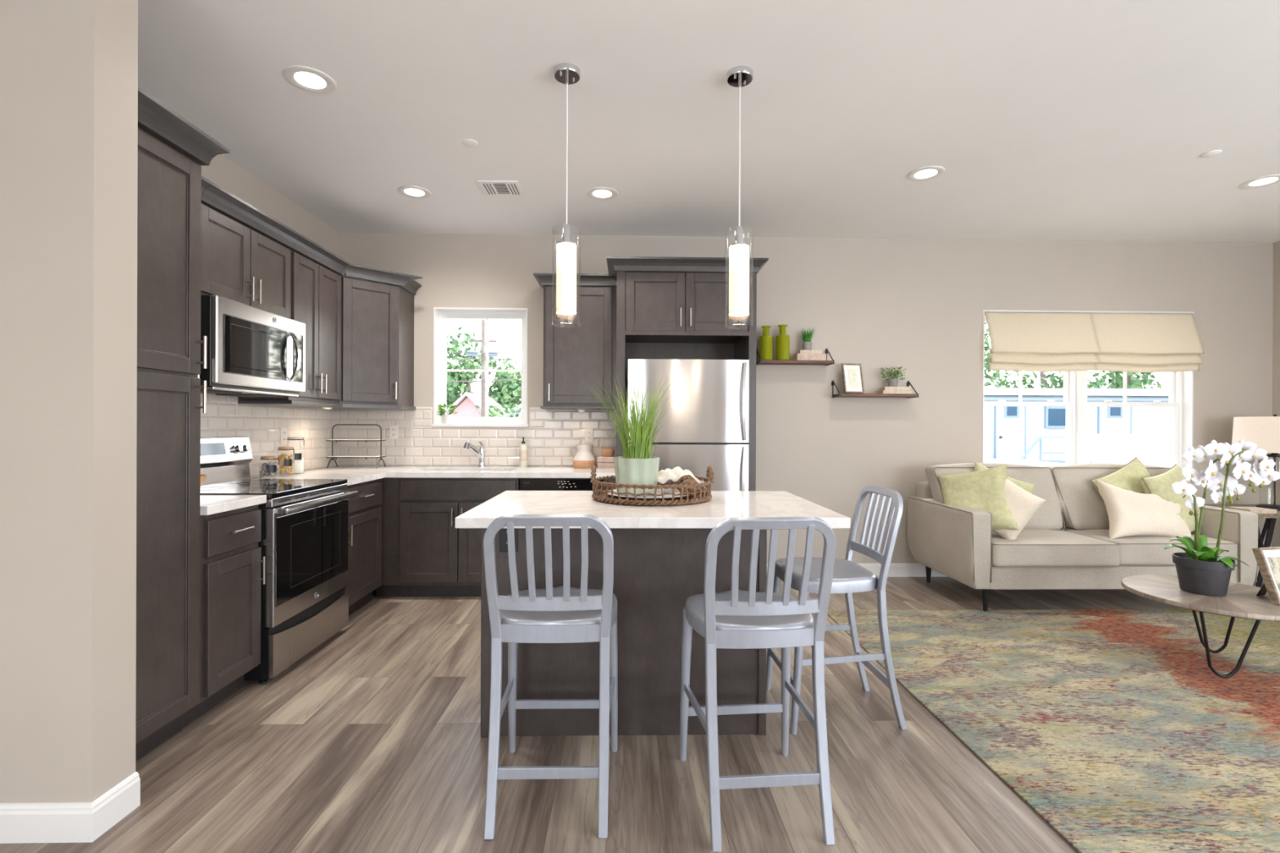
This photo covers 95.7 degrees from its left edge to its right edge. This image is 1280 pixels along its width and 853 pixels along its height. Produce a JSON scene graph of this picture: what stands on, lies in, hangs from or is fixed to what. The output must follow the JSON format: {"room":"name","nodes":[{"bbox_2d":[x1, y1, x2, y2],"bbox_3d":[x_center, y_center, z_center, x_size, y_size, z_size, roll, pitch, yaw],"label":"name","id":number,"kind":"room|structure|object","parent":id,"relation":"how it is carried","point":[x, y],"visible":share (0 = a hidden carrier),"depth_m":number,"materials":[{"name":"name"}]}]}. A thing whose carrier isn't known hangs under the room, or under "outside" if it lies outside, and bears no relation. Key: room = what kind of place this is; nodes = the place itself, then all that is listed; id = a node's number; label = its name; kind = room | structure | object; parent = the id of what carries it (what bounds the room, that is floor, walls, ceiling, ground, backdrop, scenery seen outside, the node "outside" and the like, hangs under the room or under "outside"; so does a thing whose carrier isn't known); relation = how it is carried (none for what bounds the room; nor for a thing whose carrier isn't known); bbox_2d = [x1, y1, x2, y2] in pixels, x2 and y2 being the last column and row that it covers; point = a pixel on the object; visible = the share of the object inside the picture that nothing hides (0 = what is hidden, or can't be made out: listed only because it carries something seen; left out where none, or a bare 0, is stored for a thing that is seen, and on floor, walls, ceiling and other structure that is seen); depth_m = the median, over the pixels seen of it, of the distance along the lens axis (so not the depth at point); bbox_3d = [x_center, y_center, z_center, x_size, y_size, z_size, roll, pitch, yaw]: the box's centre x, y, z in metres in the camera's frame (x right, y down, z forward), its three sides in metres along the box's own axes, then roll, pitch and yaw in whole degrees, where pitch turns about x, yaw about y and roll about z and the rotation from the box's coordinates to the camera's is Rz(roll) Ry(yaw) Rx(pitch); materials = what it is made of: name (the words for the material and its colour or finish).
{"room":"open-plan kitchen","nodes":[
{"label":"open-plan kitchen","id":0,"kind":"room"},
{"bbox_2d":[0,0,137,803],"bbox_3d":[-2.126,-0.172,1.808,0.960,2.824,0.155,0,0,-1],"label":"wall","id":1,"kind":"structure","parent":0,"point":[68,68],"depth_m":1.74,"materials":[{"name":"paint"}]},
{"bbox_2d":[0,772,140,843],"bbox_3d":[-2.024,1.185,1.804,0.775,0.110,0.170,0,0,-1],"label":"baseboard","id":2,"kind":"structure","parent":1,"relation":"attached to","point":[64,822],"depth_m":1.73,"materials":[{"name":"white"}]},
{"bbox_2d":[200,154,339,478],"bbox_3d":[-2.537,-0.175,3.308,0.200,2.824,2.861,0,0,-1],"label":"wall","id":3,"kind":"structure","parent":0,"point":[224,172],"depth_m":3.80,"materials":[{"name":"paint"}]},
{"bbox_2d":[200,182,302,318],"bbox_3d":[-2.236,-0.900,3.124,0.390,0.525,0.763,0,0,-1],"label":"upper cabinet","id":4,"kind":"object","parent":3,"relation":"attached to","point":[246,253],"visible":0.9,"depth_m":3.06,"materials":[{"name":"brown wood"}]},
{"bbox_2d":[200,294,305,397],"bbox_3d":[-2.196,-0.400,3.126,0.469,0.453,0.760,0,0,-1],"label":"microwave","id":5,"kind":"object","parent":4,"relation":"attached to","point":[252,352],"visible":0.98,"depth_m":3.00,"materials":[{"name":"silver metal"}]},
{"bbox_2d":[200,393,338,477],"bbox_3d":[-2.439,0.049,3.545,0.008,0.547,2.390,0,0,-1],"label":"backsplash","id":6,"kind":"structure","parent":3,"relation":"attached to","point":[263,424],"depth_m":3.85,"materials":[{"name":"white tile"}]},
{"bbox_2d":[237,235,349,407],"bbox_3d":[-2.251,-0.650,3.818,0.390,1.025,0.621,0,0,-1],"label":"upper cabinet","id":7,"kind":"object","parent":3,"relation":"attached to","point":[315,270],"visible":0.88,"depth_m":3.79,"materials":[{"name":"brown wood"}]},
{"bbox_2d":[0,577,1264,852],"bbox_3d":[1.525,1.305,0.729,8.226,0.100,8.591,0,0,-1],"label":"floor","id":8,"kind":"structure","parent":0,"point":[371,741],"depth_m":2.08,"materials":[{"name":"brown wood"}]},
{"bbox_2d":[135,86,230,760],"bbox_3d":[-2.067,0.038,2.160,0.690,2.403,0.535,0,0,-1],"label":"pantry cabinet","id":9,"kind":"object","parent":8,"relation":"on","point":[172,151],"visible":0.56,"depth_m":2.20,"materials":[{"name":"brown wood"}]},
{"bbox_2d":[182,504,265,728],"bbox_3d":[-2.086,0.801,2.559,0.658,0.876,0.389,0,0,-1],"label":"base cabinet","id":10,"kind":"object","parent":8,"relation":"on","point":[230,552],"visible":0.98,"depth_m":2.54,"materials":[{"name":"brown wood"}]},
{"bbox_2d":[200,494,266,515],"bbox_3d":[-2.096,0.344,2.559,0.640,0.038,0.389,0,0,-1],"label":"countertop","id":11,"kind":"structure","parent":10,"relation":"on","point":[210,504],"depth_m":2.57,"materials":[{"name":"white stone"}]},
{"bbox_2d":[200,435,358,684],"bbox_3d":[-2.062,0.649,3.138,0.725,1.180,0.756,0,0,-1],"label":"range","id":12,"kind":"object","parent":8,"relation":"on","point":[304,544],"visible":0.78,"depth_m":3.07,"materials":[{"name":"silver metal"}]},
{"bbox_2d":[200,479,346,498],"bbox_3d":[-2.081,0.331,3.137,0.620,0.025,0.756,0,0,-1],"label":"cooktop","id":13,"kind":"object","parent":12,"relation":"in","point":[273,488],"depth_m":3.11,"materials":[{"name":"black glass"}]},
{"bbox_2d":[343,478,382,615],"bbox_3d":[-2.113,0.800,3.829,0.658,0.876,0.615,0,0,-1],"label":"base cabinet","id":14,"kind":"object","parent":8,"relation":"on","point":[365,510],"visible":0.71,"depth_m":3.86,"materials":[{"name":"brown wood"}]},
{"bbox_2d":[376,477,519,596],"bbox_3d":[-1.668,0.801,4.418,1.573,0.876,0.656,0,0,-1],"label":"base cabinet","id":15,"kind":"object","parent":8,"relation":"on","point":[424,554],"visible":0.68,"depth_m":4.14,"materials":[{"name":"brown wood"}]},
{"bbox_2d":[250,466,615,485],"bbox_3d":[-1.312,0.346,4.146,2.273,0.038,1.219,0,0,-1],"label":"countertop","id":16,"kind":"structure","parent":15,"relation":"on","point":[353,474],"depth_m":4.14,"materials":[{"name":"white stone"}]},
{"bbox_2d":[259,455,279,477],"bbox_3d":[-2.294,0.253,3.590,0.116,0.139,0.110,0,0,-1],"label":"glass jar","id":17,"kind":"object","parent":16,"relation":"on","point":[268,469],"visible":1,"depth_m":3.56,"materials":[{"name":"white"}]},
{"bbox_2d":[277,446,294,475],"bbox_3d":[-2.318,0.228,3.792,0.106,0.189,0.100,0,0,-1],"label":"glass jar","id":18,"kind":"object","parent":16,"relation":"on","point":[289,462],"visible":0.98,"depth_m":3.77,"materials":[{"name":"white"}]},
{"bbox_2d":[285,436,304,473],"bbox_3d":[-2.367,0.198,3.981,0.116,0.249,0.110,0,0,-1],"label":"glass jar","id":19,"kind":"object","parent":16,"relation":"on","point":[298,468],"visible":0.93,"depth_m":3.95,"materials":[{"name":"white"}]},
{"bbox_2d":[325,424,386,468],"bbox_3d":[-2.208,0.152,4.513,0.383,0.338,0.189,0,0,-1],"label":"wire rack","id":20,"kind":"object","parent":16,"relation":"on","point":[332,456],"visible":1,"depth_m":4.47,"materials":[{"name":"brown metal"}]},
{"bbox_2d":[462,440,485,466],"bbox_3d":[-1.308,0.220,4.584,0.060,0.212,0.235,0,0,23],"label":"faucet","id":21,"kind":"object","parent":16,"relation":"on","point":[480,453],"visible":1,"depth_m":4.63,"materials":[{"name":"silver metal"}]},
{"bbox_2d":[519,437,527,467],"bbox_3d":[-0.939,0.207,4.662,0.063,0.242,0.063,0,0,-1],"label":"soap bottle","id":22,"kind":"object","parent":16,"relation":"on","point":[523,447],"visible":1,"depth_m":4.64,"materials":[{"name":"beige"}]},
{"bbox_2d":[573,444,595,468],"bbox_3d":[-0.443,0.237,4.612,0.180,0.185,0.180,0,0,-1],"label":"ceramic vase","id":23,"kind":"object","parent":16,"relation":"on","point":[584,458],"visible":0.98,"depth_m":4.55,"materials":[{"name":"beige ceramic"}]},
{"bbox_2d":[596,456,615,468],"bbox_3d":[-0.263,0.285,4.611,0.150,0.090,0.140,0,0,-1],"label":"box","id":24,"kind":"object","parent":16,"relation":"on","point":[602,462],"visible":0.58,"depth_m":4.54,"materials":[{"name":"wood"}]},
{"bbox_2d":[483,514,617,839],"bbox_3d":[-0.288,0.758,1.990,0.418,0.983,0.494,0,0,-1],"label":"bar stool","id":25,"kind":"object","parent":8,"relation":"on","point":[565,614],"visible":1,"depth_m":1.81,"materials":[{"name":"metal"}]},
{"bbox_2d":[519,477,603,490],"bbox_3d":[-0.570,0.798,4.426,0.603,0.850,0.630,0,0,-1],"label":"dishwasher","id":26,"kind":"object","parent":8,"relation":"on","point":[525,483],"visible":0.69,"depth_m":4.14,"materials":[{"name":"black plastic"}]},
{"bbox_2d":[480,528,766,737],"bbox_3d":[-0.070,0.810,2.673,1.149,0.874,0.691,0,0,-1],"label":"kitchen island","id":27,"kind":"object","parent":8,"relation":"on","point":[656,571],"visible":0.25,"depth_m":2.34,"materials":[{"name":"brown wood"}]},
{"bbox_2d":[499,528,518,551],"bbox_3d":[-0.526,0.446,2.322,0.072,0.116,0.007,0,0,-1],"label":"power outlet","id":28,"kind":"object","parent":27,"relation":"attached to","point":[503,532],"visible":0.41,"depth_m":2.32,"materials":[{"name":"black plastic"}]},
{"bbox_2d":[454,490,850,528],"bbox_3d":[0.042,0.354,2.560,1.451,0.040,0.880,0,0,-1],"label":"island countertop","id":29,"kind":"structure","parent":27,"relation":"on","point":[722,505],"depth_m":2.32,"materials":[{"name":"white stone"}]},
{"bbox_2d":[590,465,714,506],"bbox_3d":[0.054,0.257,2.682,0.561,0.153,0.556,0,0,-1],"label":"rattan tray","id":30,"kind":"object","parent":29,"relation":"on","point":[700,496],"visible":0.8,"depth_m":2.48,"materials":[{"name":"wicker"}]},
{"bbox_2d":[607,488,689,499],"bbox_3d":[0.045,0.312,2.677,0.410,0.018,0.410,0,0,-1],"label":"plate","id":31,"kind":"object","parent":30,"relation":"in","point":[669,490],"visible":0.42,"depth_m":2.61,"materials":[{"name":"white"}]},
{"bbox_2d":[576,372,692,496],"bbox_3d":[-0.012,0.033,2.681,0.564,0.565,0.542,0,0,36],"label":"potted grass","id":32,"kind":"object","parent":31,"relation":"on","point":[638,468],"depth_m":2.63,"materials":[{"name":"green plant"}]},
{"bbox_2d":[657,466,706,490],"bbox_3d":[0.186,0.255,2.800,0.262,0.123,0.114,0,0,-1],"label":"tea towel","id":33,"kind":"object","parent":30,"relation":"in","point":[674,474],"visible":0.71,"depth_m":2.76,"materials":[{"name":"beige fabric"}]},
{"bbox_2d":[606,256,768,491],"bbox_3d":[0.327,0.023,4.448,1.150,2.447,0.698,0,0,-1],"label":"tall cabinet","id":34,"kind":"object","parent":8,"relation":"on","point":[668,308],"visible":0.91,"depth_m":4.17,"materials":[{"name":"brown wood"}]},
{"bbox_2d":[627,359,748,491],"bbox_3d":[0.334,0.387,4.391,0.855,1.720,0.696,0,0,-1],"label":"refrigerator","id":35,"kind":"object","parent":8,"relation":"on","point":[708,425],"visible":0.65,"depth_m":4.08,"materials":[{"name":"silver metal"}]},
{"bbox_2d":[679,516,835,852],"bbox_3d":[0.379,0.761,1.954,0.418,0.983,0.494,0,0,-5],"label":"bar stool","id":36,"kind":"object","parent":8,"relation":"on","point":[735,618],"visible":1,"depth_m":1.78,"materials":[{"name":"metal"}]},
{"bbox_2d":[766,484,906,734],"bbox_3d":[0.854,0.762,2.565,0.494,0.983,0.418,0,0,-3],"label":"bar stool","id":37,"kind":"object","parent":8,"relation":"on","point":[849,577],"visible":0.83,"depth_m":2.46,"materials":[{"name":"metal"}]},
{"bbox_2d":[826,608,1279,852],"bbox_3d":[3.101,1.255,2.587,3.660,0.008,2.740,0,0,-1],"label":"area rug","id":38,"kind":"object","parent":8,"relation":"on","point":[1116,727],"visible":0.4,"depth_m":2.53,"materials":[{"name":"multicoloured carpet"}]},
{"bbox_2d":[1120,574,1279,678],"bbox_3d":[2.964,1.052,2.984,0.746,0.386,0.746,0,0,-1],"label":"coffee table","id":39,"kind":"object","parent":38,"relation":"on","point":[1241,601],"visible":0.88,"depth_m":2.87,"materials":[{"name":"grey wood"}]},
{"bbox_2d":[1164,439,1279,596],"bbox_3d":[2.977,0.462,3.004,0.579,0.792,0.278,0,0,-1],"label":"potted orchid","id":40,"kind":"object","parent":39,"relation":"on","point":[1200,571],"visible":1,"depth_m":2.97,"materials":[{"name":"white plant"}]},
{"bbox_2d":[1252,546,1279,604],"bbox_3d":[3.166,0.729,2.866,0.250,0.267,0.150,0,0,-13],"label":"picture frame","id":41,"kind":"object","parent":39,"relation":"on","point":[1268,558],"visible":1,"depth_m":2.83,"materials":[{"name":"brown wood"}]},
{"bbox_2d":[1266,556,1279,591],"bbox_3d":[3.171,0.729,2.844,0.152,0.165,0.053,0,0,-13],"label":"print","id":42,"kind":"object","parent":41,"relation":"attached to","point":[1273,562],"depth_m":2.84},
{"bbox_2d":[906,462,1258,611],"bbox_3d":[3.167,0.771,4.293,1.950,0.974,0.953,0,0,-1],"label":"sofa","id":43,"kind":"object","parent":8,"relation":"on","point":[1066,544],"visible":0.77,"depth_m":3.94,"materials":[{"name":"beige fabric"}]},
{"bbox_2d":[937,463,1018,529],"bbox_3d":[2.386,0.530,4.111,0.552,0.543,0.234,0,0,44],"label":"throw pillow","id":44,"kind":"object","parent":43,"relation":"on","point":[982,490],"visible":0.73,"depth_m":4.03,"materials":[{"name":"green fabric"}]},
{"bbox_2d":[924,462,1062,529],"bbox_3d":[2.699,0.539,4.417,0.942,0.514,0.284,0,0,-1],"label":"cushion","id":45,"kind":"object","parent":43,"relation":"on","point":[1048,481],"depth_m":4.37,"materials":[{"name":"fabric"}]},
{"bbox_2d":[973,462,1035,531],"bbox_3d":[2.648,0.546,4.293,0.576,0.560,0.201,0,0,9],"label":"throw pillow","id":46,"kind":"object","parent":43,"relation":"on","point":[1028,487],"visible":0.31,"depth_m":4.28,"materials":[{"name":"green fabric"}]},
{"bbox_2d":[991,479,1045,539],"bbox_3d":[2.540,0.581,3.985,0.421,0.451,0.189,0,0,34],"label":"throw pillow","id":47,"kind":"object","parent":43,"relation":"on","point":[1023,504],"visible":0.69,"depth_m":3.89,"materials":[{"name":"beige fabric"}]},
{"bbox_2d":[991,528,1119,565],"bbox_3d":[2.752,0.850,4.177,0.841,0.184,0.739,0,0,-1],"label":"seat cushion","id":48,"kind":"object","parent":43,"relation":"on","point":[1032,547],"depth_m":3.82,"materials":[{"name":"fabric"}]},
{"bbox_2d":[1043,462,1168,529],"bbox_3d":[3.620,0.542,4.436,0.964,0.514,0.284,0,0,-1],"label":"cushion","id":49,"kind":"object","parent":43,"relation":"on","point":[1080,506],"depth_m":4.35,"materials":[{"name":"fabric"}]},
{"bbox_2d":[1090,457,1150,496],"bbox_3d":[3.649,0.520,4.286,0.571,0.582,0.208,0,0,-7],"label":"throw pillow","id":50,"kind":"object","parent":43,"relation":"on","point":[1128,477],"visible":0.31,"depth_m":4.27,"materials":[{"name":"green fabric"}]},
{"bbox_2d":[1094,479,1191,538],"bbox_3d":[3.568,0.600,4.089,0.689,0.449,0.226,0,0,-8],"label":"throw pillow","id":51,"kind":"object","parent":43,"relation":"on","point":[1130,513],"visible":0.8,"depth_m":4.02,"materials":[{"name":"beige fabric"}]},
{"bbox_2d":[1059,526,1237,564],"bbox_3d":[3.591,0.854,4.212,0.831,0.184,0.704,0,0,-1],"label":"seat cushion","id":52,"kind":"object","parent":43,"relation":"on","point":[1137,549],"depth_m":3.87,"materials":[{"name":"fabric"}]},
{"bbox_2d":[1141,464,1202,532],"bbox_3d":[3.865,0.551,4.184,0.559,0.540,0.225,0,0,-25],"label":"throw pillow","id":53,"kind":"object","parent":43,"relation":"on","point":[1160,485],"visible":0.54,"depth_m":4.10,"materials":[{"name":"green fabric"}]},
{"bbox_2d":[1204,504,1279,587],"bbox_3d":[4.862,0.957,4.524,0.680,0.624,0.540,0,0,-1],"label":"side table","id":54,"kind":"object","parent":8,"relation":"on","point":[1269,524],"visible":0.23,"depth_m":4.31,"materials":[{"name":"brown wood"}]},
{"bbox_2d":[1230,506,1276,513],"bbox_3d":[4.607,0.629,4.353,0.200,0.030,0.151,0,0,-1],"label":"book","id":55,"kind":"object","parent":54,"relation":"on","point":[1255,509],"visible":0.78,"depth_m":4.29,"materials":[{"name":"paper"}]},
{"bbox_2d":[1231,414,1279,511],"bbox_3d":[4.940,0.275,4.505,0.476,0.740,0.476,0,0,-1],"label":"table lamp","id":56,"kind":"object","parent":54,"relation":"on","point":[1264,432],"visible":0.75,"depth_m":4.43,"materials":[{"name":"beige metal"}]},
{"bbox_2d":[613,456,660,496],"bbox_3d":[-0.016,0.230,2.700,0.220,0.172,0.211,0,0,-1],"label":"pot","id":57,"kind":"object","parent":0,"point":[639,470],"depth_m":2.62,"materials":[{"name":"green ceramic"}]},
{"bbox_2d":[137,0,1279,242],"bbox_3d":[1.536,-1.619,0.726,8.226,0.100,8.591,0,0,-1],"label":"ceiling","id":58,"kind":"structure","parent":0,"point":[1068,120],"depth_m":2.87,"materials":[{"name":"paint"}]},
{"bbox_2d":[283,65,336,93],"bbox_3d":[-1.504,-1.579,2.642,0.212,0.007,0.212,0,0,-1],"label":"recessed light","id":59,"kind":"object","parent":58,"relation":"in","point":[319,82],"visible":1,"depth_m":2.63,"materials":[{"name":"white"}]},
{"bbox_2d":[397,185,431,198],"bbox_3d":[-1.522,-1.581,3.907,0.212,0.007,0.212,0,0,-1],"label":"recessed light","id":60,"kind":"object","parent":58,"relation":"in","point":[411,191],"visible":1,"depth_m":3.90,"materials":[{"name":"white"}]},
{"bbox_2d":[476,180,524,195],"bbox_3d":[-0.919,-1.577,3.835,0.260,0.010,0.230,0,0,-1],"label":"ceiling vent","id":61,"kind":"object","parent":58,"relation":"in","point":[490,188],"visible":1,"depth_m":3.82,"materials":[{"name":"metal"}]},
{"bbox_2d":[551,62,580,315],"bbox_3d":[-0.325,-1.013,2.568,0.124,1.129,0.124,0,0,-1],"label":"pendant light","id":62,"kind":"object","parent":58,"relation":"hanging from","point":[566,73],"visible":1,"depth_m":2.54,"materials":[{"name":"glass"}]},
{"bbox_2d":[586,186,617,199],"bbox_3d":[-0.255,-1.575,3.919,0.212,0.007,0.212,0,0,-1],"label":"recessed light","id":63,"kind":"object","parent":58,"relation":"in","point":[597,193],"visible":1,"depth_m":3.91,"materials":[{"name":"white"}]},
{"bbox_2d":[724,65,753,319],"bbox_3d":[0.444,-1.010,2.584,0.124,1.129,0.124,0,0,-1],"label":"pendant light","id":64,"kind":"object","parent":58,"relation":"hanging from","point":[740,76],"visible":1,"depth_m":2.55,"materials":[{"name":"glass"}]},
{"bbox_2d":[906,165,945,181],"bbox_3d":[1.773,-1.567,3.591,0.212,0.007,0.212,0,0,-1],"label":"recessed light","id":65,"kind":"object","parent":58,"relation":"in","point":[926,173],"visible":1,"depth_m":3.58,"materials":[{"name":"white"}]},
{"bbox_2d":[1240,173,1279,188],"bbox_3d":[3.970,-1.558,3.686,0.212,0.007,0.212,0,0,-1],"label":"recessed light","id":66,"kind":"object","parent":58,"relation":"in","point":[1262,181],"visible":1,"depth_m":3.69,"materials":[{"name":"white"}]},
{"bbox_2d":[339,232,1273,563],"bbox_3d":[1.443,-0.161,4.902,8.226,2.824,0.160,0,0,-1],"label":"wall","id":67,"kind":"structure","parent":0,"point":[916,305],"depth_m":4.83,"materials":[{"name":"paint"}]},
{"bbox_2d":[308,263,422,409],"bbox_3d":[-2.073,-0.650,4.354,0.769,1.025,0.787,0,0,-1],"label":"upper cabinet","id":68,"kind":"object","parent":67,"relation":"attached to","point":[377,318],"visible":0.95,"depth_m":4.31,"materials":[{"name":"brown wood"}]},
{"bbox_2d":[338,406,616,466],"bbox_3d":[-1.329,0.082,4.760,2.280,0.487,0.008,0,0,-1],"label":"backsplash","id":69,"kind":"structure","parent":67,"relation":"attached to","point":[552,437],"depth_m":4.75,"materials":[{"name":"white tile"}]},
{"bbox_2d":[431,306,528,426],"bbox_3d":[-1.311,-0.487,4.834,0.790,0.980,0.180,0,0,-1],"label":"window","id":70,"kind":"structure","parent":67,"relation":"in","point":[441,314],"depth_m":4.84,"materials":[{"name":"white"}]},
{"bbox_2d":[437,403,457,423],"bbox_3d":[-1.593,-0.108,4.781,0.166,0.172,0.157,0,0,-1],"label":"potted plant","id":71,"kind":"object","parent":70,"relation":"on","point":[447,418],"visible":0.96,"depth_m":4.77,"materials":[{"name":"green plant"}]},
{"bbox_2d":[533,273,616,409],"bbox_3d":[-0.498,-0.648,4.583,0.632,1.023,0.395,0,0,-1],"label":"upper cabinet","id":72,"kind":"object","parent":67,"relation":"attached to","point":[583,344],"visible":0.92,"depth_m":4.46,"materials":[{"name":"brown wood"}]},
{"bbox_2d":[755,347,835,365],"bbox_3d":[1.261,-0.580,4.734,0.612,0.146,0.168,0,0,-1],"label":"shelf","id":73,"kind":"object","parent":67,"relation":"attached to","point":[826,362],"visible":0.91,"depth_m":4.66,"materials":[{"name":"brown wood"}]},
{"bbox_2d":[759,325,773,360],"bbox_3d":[1.029,-0.676,4.728,0.107,0.282,0.107,0,0,-1],"label":"bottle","id":74,"kind":"object","parent":73,"relation":"on","point":[766,341],"visible":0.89,"depth_m":4.69,"materials":[{"name":"green glass"}]},
{"bbox_2d":[775,324,789,359],"bbox_3d":[1.166,-0.681,4.731,0.111,0.292,0.111,0,0,-1],"label":"bottle","id":75,"kind":"object","parent":73,"relation":"on","point":[782,340],"visible":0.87,"depth_m":4.69,"materials":[{"name":"green glass"}]},
{"bbox_2d":[792,353,826,360],"bbox_3d":[1.388,-0.562,4.745,0.240,0.057,0.121,0,0,-3],"label":"book","id":76,"kind":"object","parent":73,"relation":"on","point":[822,357],"visible":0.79,"depth_m":4.68,"materials":[{"name":"paper"}]},
{"bbox_2d":[831,380,919,398],"bbox_3d":[1.925,-0.311,4.748,0.657,0.146,0.168,0,0,-1],"label":"shelf","id":77,"kind":"object","parent":67,"relation":"attached to","point":[839,395],"visible":0.98,"depth_m":4.68,"materials":[{"name":"brown wood"}]},
{"bbox_2d":[841,363,864,393],"bbox_3d":[1.736,-0.393,4.753,0.165,0.248,0.120,0,0,-8],"label":"picture frame","id":78,"kind":"object","parent":77,"relation":"on","point":[852,376],"visible":0.97,"depth_m":4.73,"materials":[{"name":"brown wood"}]},
{"bbox_2d":[876,390,911,394],"bbox_3d":[2.084,-0.279,4.755,0.235,0.028,0.121,0,0,-2],"label":"book","id":79,"kind":"object","parent":77,"relation":"on","point":[909,392],"visible":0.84,"depth_m":4.70,"materials":[{"name":"paper"}]},
{"bbox_2d":[880,386,910,391],"bbox_3d":[2.089,-0.308,4.757,0.205,0.030,0.114,0,0,0],"label":"book","id":80,"kind":"object","parent":79,"relation":"on","point":[881,388],"visible":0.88,"depth_m":4.70,"materials":[{"name":"paper"}]},
{"bbox_2d":[879,366,906,386],"bbox_3d":[2.080,-0.411,4.755,0.203,0.175,0.198,0,0,-35],"label":"potted plant","id":81,"kind":"object","parent":80,"relation":"on","point":[892,382],"visible":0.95,"depth_m":4.74,"materials":[{"name":"green plant"}]},
{"bbox_2d":[766,563,1258,577],"bbox_3d":[3.086,1.202,4.851,4.533,0.110,0.015,0,0,-1],"label":"baseboard","id":82,"kind":"structure","parent":67,"relation":"attached to","point":[895,570],"depth_m":4.83,"materials":[{"name":"white"}]},
{"bbox_2d":[982,310,1193,469],"bbox_3d":[3.770,-0.276,4.936,1.840,1.392,0.190,0,0,-1],"label":"window","id":83,"kind":"structure","parent":67,"relation":"in","point":[1180,384],"depth_m":4.95,"materials":[{"name":"white"}]},
{"bbox_2d":[984,311,1100,372],"bbox_3d":[3.339,-0.705,4.817,0.901,0.505,0.149,0,0,-1],"label":"roman shade","id":84,"kind":"object","parent":83,"relation":"attached to","point":[1039,342],"visible":1,"depth_m":4.79,"materials":[{"name":"beige fabric"}]},
{"bbox_2d":[1089,312,1204,372],"bbox_3d":[4.223,-0.701,4.835,0.886,0.505,0.149,0,0,-1],"label":"roman shade","id":85,"kind":"object","parent":83,"relation":"attached to","point":[1126,342],"visible":1,"depth_m":4.81,"materials":[{"name":"beige fabric"}]},
{"bbox_2d":[984,458,1065,466],"bbox_3d":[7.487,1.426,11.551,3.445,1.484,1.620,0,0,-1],"label":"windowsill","id":86,"kind":"structure","parent":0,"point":[988,460],"depth_m":11.39,"materials":[{"name":"white paint"}]},
{"bbox_2d":[1271,240,1279,546],"bbox_3d":[5.523,-0.141,0.811,0.160,2.824,8.191,0,0,-1],"label":"wall","id":87,"kind":"structure","parent":0,"point":[1276,251],"depth_m":4.87,"materials":[{"name":"paint"}]},
{"label":"outside","id":88,"kind":"structure","parent":0,"visible":0},
{"bbox_3d":[28.566,2.346,68.163,180.000,0.300,124.909,0,0,-1],"label":"ground","id":89,"kind":"structure","parent":88,"visible":0},
{"bbox_2d":[446,391,506,417],"bbox_3d":[-11.319,-0.077,41.271,4.700,4.280,8.000,0,0,-1],"label":"house","id":90,"kind":"structure","parent":89,"relation":"on","point":[465,407],"depth_m":37.77,"materials":[{"name":"brick"}]},
{"bbox_2d":[446,326,520,409],"bbox_3d":[-13.200,-2.827,45.607,7.228,9.872,5.535,0,0,-1],"label":"tree","id":91,"kind":"object","parent":89,"relation":"on","point":[466,363],"visible":0.46,"depth_m":44.72,"materials":[{"name":"green plant"}]},
{"bbox_2d":[471,319,497,417],"bbox_3d":[-4.827,-0.615,17.902,0.800,5.456,0.198,0,0,-1],"label":"utility pole","id":92,"kind":"object","parent":89,"relation":"on","point":[483,321],"visible":0.46,"depth_m":17.82,"materials":[{"name":"wood"}]},
{"bbox_2d":[474,403,521,417],"bbox_3d":[-5.130,0.395,24.918,4.152,3.001,4.016,0,0,-1],"label":"bush","id":93,"kind":"object","parent":89,"relation":"on","point":[494,411],"visible":0.06,"depth_m":24.37,"materials":[{"name":"green plant"}]},
{"bbox_2d":[488,363,521,410],"bbox_3d":[-10.565,-1.492,46.930,6.118,7.224,6.136,0,0,-1],"label":"tree","id":94,"kind":"object","parent":89,"relation":"on","point":[507,387],"visible":0.48,"depth_m":45.02,"materials":[{"name":"green plant"}]},
{"bbox_2d":[984,321,1048,388],"bbox_3d":[13.279,-1.283,23.304,5.727,7.042,4.884,0,0,-1],"label":"tree","id":95,"kind":"object","parent":89,"relation":"on","point":[1028,384],"visible":0.03,"depth_m":22.85,"materials":[{"name":"green plant"}]},
{"bbox_2d":[1019,435,1065,461],"bbox_3d":[8.653,1.186,12.630,1.659,1.972,0.062,0,0,-8],"label":"stair railing","id":96,"kind":"object","parent":89,"relation":"on","point":[1040,437],"visible":0.34,"depth_m":12.62,"materials":[{"name":"white metal"}]},
{"bbox_2d":[984,362,1109,388],"bbox_3d":[16.849,-1.178,24.369,5.234,6.859,4.880,0,0,-1],"label":"tree","id":97,"kind":"object","parent":89,"relation":"on","point":[1097,384],"visible":0.09,"depth_m":23.97,"materials":[{"name":"green plant"}]},
{"bbox_2d":[984,387,1171,463],"bbox_3d":[11.245,0.660,14.525,10.100,3.040,2.830,0,0,-1],"label":"building","id":98,"kind":"structure","parent":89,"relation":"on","point":[1010,431],"depth_m":13.17,"materials":[{"name":"white"}]},
{"bbox_2d":[1062,370,1168,388],"bbox_3d":[20.558,-1.447,24.584,5.367,7.426,4.009,0,0,18],"label":"tree","id":99,"kind":"object","parent":89,"relation":"on","point":[1116,381],"visible":0.16,"depth_m":24.58,"materials":[{"name":"green plant"}]},
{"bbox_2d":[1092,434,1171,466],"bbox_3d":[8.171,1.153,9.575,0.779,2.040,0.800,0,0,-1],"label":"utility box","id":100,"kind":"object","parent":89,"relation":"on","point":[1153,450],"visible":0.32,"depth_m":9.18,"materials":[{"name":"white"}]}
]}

